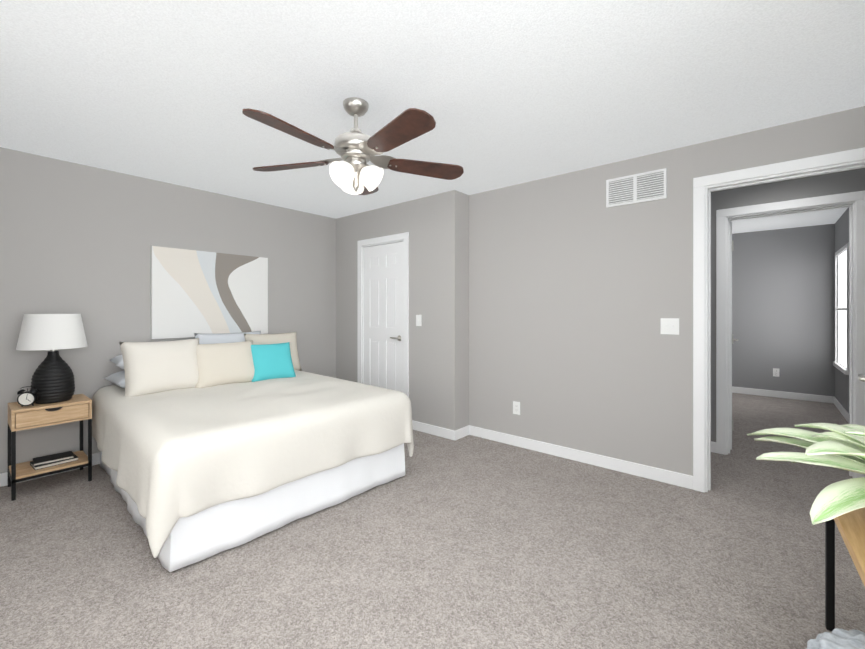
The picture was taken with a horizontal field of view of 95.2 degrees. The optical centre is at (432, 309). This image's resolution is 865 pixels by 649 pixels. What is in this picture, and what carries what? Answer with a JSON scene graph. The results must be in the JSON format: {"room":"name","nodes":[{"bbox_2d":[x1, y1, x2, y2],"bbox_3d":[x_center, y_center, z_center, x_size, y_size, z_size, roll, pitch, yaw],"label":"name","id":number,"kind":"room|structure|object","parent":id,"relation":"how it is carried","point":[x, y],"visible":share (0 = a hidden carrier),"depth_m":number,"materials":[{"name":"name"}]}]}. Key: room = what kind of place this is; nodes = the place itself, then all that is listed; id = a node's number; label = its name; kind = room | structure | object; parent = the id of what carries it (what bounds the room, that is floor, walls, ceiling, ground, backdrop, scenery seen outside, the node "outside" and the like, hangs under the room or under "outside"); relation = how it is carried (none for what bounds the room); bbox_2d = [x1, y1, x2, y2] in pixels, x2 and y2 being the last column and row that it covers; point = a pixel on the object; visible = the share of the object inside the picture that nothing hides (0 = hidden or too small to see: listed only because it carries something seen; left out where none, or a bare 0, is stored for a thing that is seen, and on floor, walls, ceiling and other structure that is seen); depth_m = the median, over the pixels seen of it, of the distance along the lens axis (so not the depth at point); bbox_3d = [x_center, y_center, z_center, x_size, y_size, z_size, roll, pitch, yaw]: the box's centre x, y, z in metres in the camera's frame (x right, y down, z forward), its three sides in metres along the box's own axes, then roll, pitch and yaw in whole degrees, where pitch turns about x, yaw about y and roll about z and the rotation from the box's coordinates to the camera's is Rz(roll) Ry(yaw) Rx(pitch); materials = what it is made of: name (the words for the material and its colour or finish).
{"room":"bedroom","nodes":[
{"label":"bedroom","id":0,"kind":"room"},
{"bbox_2d":[0,147,335,473],"bbox_3d":[-2.366,0.050,3.813,0.120,2.440,4.090,0,0,40],"label":"wall","id":1,"kind":"structure","parent":0,"point":[76,238],"depth_m":3.30,"materials":[{"name":"grey paint"}]},
{"bbox_2d":[0,452,100,486],"bbox_3d":[-2.383,1.222,3.690,0.014,0.095,3.580,0,0,40],"label":"baseboard","id":2,"kind":"structure","parent":1,"relation":"attached to","point":[96,456],"depth_m":3.01,"materials":[{"name":"white wood"}]},
{"bbox_2d":[151,246,267,338],"bbox_3d":[-2.164,-0.155,3.930,0.035,0.830,1.070,0,0,40],"label":"canvas art","id":3,"kind":"object","parent":1,"relation":"attached to","point":[196,291],"visible":0.97,"depth_m":3.85,"materials":[{"name":"white"}]},
{"bbox_2d":[336,190,468,430],"bbox_3d":[-0.433,0.050,4.549,1.900,2.440,0.240,0,0,40],"label":"wall","id":4,"kind":"structure","parent":0,"point":[436,226],"depth_m":4.05,"materials":[{"name":"grey paint"}]},
{"bbox_2d":[357,232,408,396],"bbox_3d":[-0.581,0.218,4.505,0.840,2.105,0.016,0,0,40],"label":"door frame","id":5,"kind":"structure","parent":4,"relation":"attached to","point":[402,236],"depth_m":4.27,"materials":[{"name":"white wood"}]},
{"bbox_2d":[364,242,402,391],"bbox_3d":[-0.574,0.257,4.514,0.668,2.010,0.089,0,0,40],"label":"closet door","id":6,"kind":"structure","parent":4,"relation":"in","point":[383,316],"depth_m":4.51,"materials":[{"name":"white wood"}]},
{"bbox_2d":[416,315,420,325],"bbox_3d":[-0.148,0.110,4.142,0.072,0.118,0.017,0,0,40],"label":"light switch","id":7,"kind":"object","parent":4,"relation":"attached to","point":[418,320],"visible":1,"depth_m":4.14,"materials":[{"name":"white plastic"}]},
{"bbox_2d":[412,420,459,440],"bbox_3d":[-0.015,1.222,4.036,0.629,0.095,0.018,0,0,40],"label":"baseboard","id":8,"kind":"structure","parent":4,"relation":"attached to","point":[419,426],"depth_m":3.98,"materials":[{"name":"white wood"}]},
{"bbox_2d":[0,393,864,648],"bbox_3d":[0.951,1.320,3.827,5.190,0.100,8.370,0,0,40],"label":"floor","id":9,"kind":"structure","parent":0,"point":[470,542],"depth_m":1.97,"materials":[{"name":"carpet"}]},
{"bbox_2d":[8,394,91,500],"bbox_3d":[-2.794,0.970,2.887,0.344,0.600,0.410,0,0,40],"label":"nightstand","id":10,"kind":"object","parent":9,"relation":"on","point":[77,407],"visible":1,"depth_m":2.79,"materials":[{"name":"brown wood"}]},
{"bbox_2d":[17,386,37,406],"bbox_3d":[-2.792,0.596,2.722,0.106,0.138,0.046,0,0,-25],"label":"clock","id":11,"kind":"object","parent":10,"relation":"on","point":[27,398],"visible":1,"depth_m":2.71,"materials":[{"name":"black metal"}]},
{"bbox_2d":[16,314,86,403],"bbox_3d":[-2.786,0.349,2.900,0.380,0.640,0.380,0,0,40],"label":"lamp","id":12,"kind":"object","parent":10,"relation":"on","point":[52,379],"visible":0.9,"depth_m":2.81,"materials":[{"name":"black ceramic"}]},
{"bbox_2d":[30,451,77,469],"bbox_3d":[-2.775,1.098,2.895,0.178,0.040,0.233,0,0,36],"label":"books","id":13,"kind":"object","parent":10,"relation":"in","point":[38,463],"visible":1,"depth_m":2.86,"materials":[{"name":"black paper"}]},
{"bbox_2d":[92,331,413,571],"bbox_3d":[-1.447,0.744,3.090,2.180,1.052,1.792,0,0,40],"label":"bed","id":14,"kind":"object","parent":9,"relation":"on","point":[209,445],"visible":0.98,"depth_m":2.44,"materials":[{"name":"beige fabric"}]},
{"bbox_2d":[195,340,254,387],"bbox_3d":[-1.766,0.465,3.377,0.277,0.368,0.542,0,0,40],"label":"pillow","id":15,"kind":"object","parent":14,"relation":"on","point":[219,364],"depth_m":3.28,"materials":[{"name":"beige fabric"}]},
{"bbox_2d":[194,331,260,343],"bbox_3d":[-1.970,0.431,3.865,0.209,0.427,0.624,0,0,40],"label":"pillow","id":16,"kind":"object","parent":14,"relation":"on","point":[245,336],"depth_m":3.81,"materials":[{"name":"white fabric"}]},
{"bbox_2d":[244,332,301,370],"bbox_3d":[-1.622,0.441,4.034,0.241,0.409,0.552,0,0,40],"label":"pillow","id":17,"kind":"object","parent":14,"relation":"on","point":[258,339],"depth_m":4.07,"materials":[{"name":"beige fabric"}]},
{"bbox_2d":[805,628,864,648],"bbox_3d":[1.169,1.072,0.885,0.554,0.392,0.556,0,0,40],"label":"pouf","id":18,"kind":"object","parent":9,"relation":"on","point":[837,638],"visible":1,"depth_m":1.07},
{"bbox_2d":[825,507,864,630],"bbox_3d":[1.293,1.000,0.846,0.514,0.540,1.536,0,0,40],"label":"console table","id":19,"kind":"object","parent":9,"relation":"on","point":[851,526],"visible":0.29,"depth_m":1.41,"materials":[{"name":"brown wood"}]},
{"bbox_2d":[747,423,864,524],"bbox_3d":[1.494,0.547,1.263,0.774,0.365,0.923,0,0,40],"label":"plant","id":20,"kind":"object","parent":19,"relation":"on","point":[842,447],"visible":1,"depth_m":1.33,"materials":[{"name":"green plant"}]},
{"bbox_2d":[0,0,864,233],"bbox_3d":[0.951,-1.220,3.827,5.190,0.100,8.370,0,0,40],"label":"ceiling","id":21,"kind":"structure","parent":0,"point":[505,93],"depth_m":2.03,"materials":[{"name":"white paint"}]},
{"bbox_2d":[242,97,463,194],"bbox_3d":[-0.441,-0.919,2.200,1.270,0.499,1.256,0,0,40],"label":"ceiling fan","id":22,"kind":"object","parent":21,"relation":"hanging from","point":[355,148],"visible":1,"depth_m":2.18,"materials":[{"name":"brown wood"}]},
{"bbox_2d":[469,106,864,475],"bbox_3d":[0.851,0.050,3.708,4.950,2.440,0.120,0,0,40],"label":"wall","id":23,"kind":"structure","parent":0,"point":[578,290],"depth_m":3.21,"materials":[{"name":"grey paint"}]},
{"bbox_2d":[513,401,519,414],"bbox_3d":[0.783,0.915,3.681,0.072,0.118,0.008,0,0,40],"label":"electrical outlet","id":24,"kind":"object","parent":23,"relation":"attached to","point":[516,407],"visible":1,"depth_m":3.68,"materials":[{"name":"white plastic"}]},
{"bbox_2d":[464,425,692,489],"bbox_3d":[1.106,1.222,3.407,1.925,0.095,0.014,0,0,40],"label":"baseboard","id":25,"kind":"structure","parent":23,"relation":"attached to","point":[658,474],"depth_m":3.25,"materials":[{"name":"white wood"}]},
{"bbox_2d":[606,168,666,207],"bbox_3d":[1.556,-0.930,3.031,0.420,0.220,0.012,0,0,40],"label":"air vent","id":26,"kind":"object","parent":23,"relation":"in","point":[640,187],"visible":1,"depth_m":3.02,"materials":[{"name":"white metal"}]},
{"bbox_2d":[661,318,678,334],"bbox_3d":[1.731,0.120,2.881,0.118,0.118,0.017,0,0,40],"label":"light switch","id":27,"kind":"object","parent":23,"relation":"attached to","point":[669,325],"visible":1,"depth_m":2.88,"materials":[{"name":"white plastic"}]},
{"bbox_2d":[693,147,864,492],"bbox_3d":[2.248,0.170,2.541,0.940,2.200,0.156,0,0,40],"label":"door frame","id":28,"kind":"structure","parent":23,"relation":"attached to","point":[704,187],"depth_m":2.92,"materials":[{"name":"white wood"}]},
{"bbox_2d":[732,224,834,396],"bbox_3d":[4.366,0.050,6.347,2.950,2.440,0.120,0,0,40],"label":"wall","id":29,"kind":"structure","parent":0,"point":[783,301],"depth_m":5.67,"materials":[{"name":"grey paint"}]},
{"bbox_2d":[773,368,778,376],"bbox_3d":[4.995,0.910,5.736,0.072,0.118,0.008,0,0,40],"label":"electrical outlet","id":30,"kind":"object","parent":29,"relation":"attached to","point":[775,372],"visible":1,"depth_m":5.74,"materials":[{"name":"white plastic"}]},
{"bbox_2d":[732,386,831,402],"bbox_3d":[4.311,1.222,6.306,2.920,0.095,0.014,0,0,40],"label":"baseboard","id":31,"kind":"structure","parent":29,"relation":"attached to","point":[761,392],"depth_m":5.68,"materials":[{"name":"white wood"}]},
{"bbox_2d":[711,168,864,441],"bbox_3d":[2.247,0.050,3.817,2.950,2.440,0.120,0,0,40],"label":"wall","id":32,"kind":"structure","parent":0,"point":[848,181],"depth_m":3.30,"materials":[{"name":"grey paint"}]},
{"bbox_2d":[711,441,715,452],"bbox_3d":[2.141,1.222,3.819,0.985,0.095,0.014,0,0,40],"label":"baseboard","id":33,"kind":"structure","parent":32,"relation":"attached to","point":[713,444],"depth_m":3.51,"materials":[{"name":"white wood"}]},
{"bbox_2d":[730,222,737,449],"bbox_3d":[2.901,0.232,3.876,0.148,2.060,0.757,0,0,40],"label":"door","id":34,"kind":"structure","parent":32,"relation":"in","point":[731,339],"depth_m":3.56,"materials":[{"name":"white wood"}]},
{"bbox_2d":[835,207,848,412],"bbox_3d":[4.207,0.050,3.767,0.120,2.440,4.280,0,0,40],"label":"wall","id":35,"kind":"structure","parent":0,"point":[841,378],"depth_m":4.90,"materials":[{"name":"grey paint"}]},
{"bbox_2d":[832,396,848,422],"bbox_3d":[4.432,1.222,4.140,0.014,0.095,3.180,0,0,40],"label":"baseboard","id":36,"kind":"structure","parent":35,"relation":"attached to","point":[842,410],"depth_m":4.81,"materials":[{"name":"white wood"}]},
{"bbox_2d":[833,243,848,374],"bbox_3d":[5.054,-0.010,4.871,0.060,1.500,1.040,0,0,40],"label":"window","id":37,"kind":"structure","parent":35,"relation":"in","point":[842,309],"depth_m":4.92,"materials":[{"name":"white"}]},
{"bbox_2d":[858,374,864,381],"bbox_3d":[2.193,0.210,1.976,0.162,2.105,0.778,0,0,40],"label":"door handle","id":38,"kind":"structure","parent":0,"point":[861,377],"depth_m":1.78,"materials":[{"name":"silver metal"}]}
]}

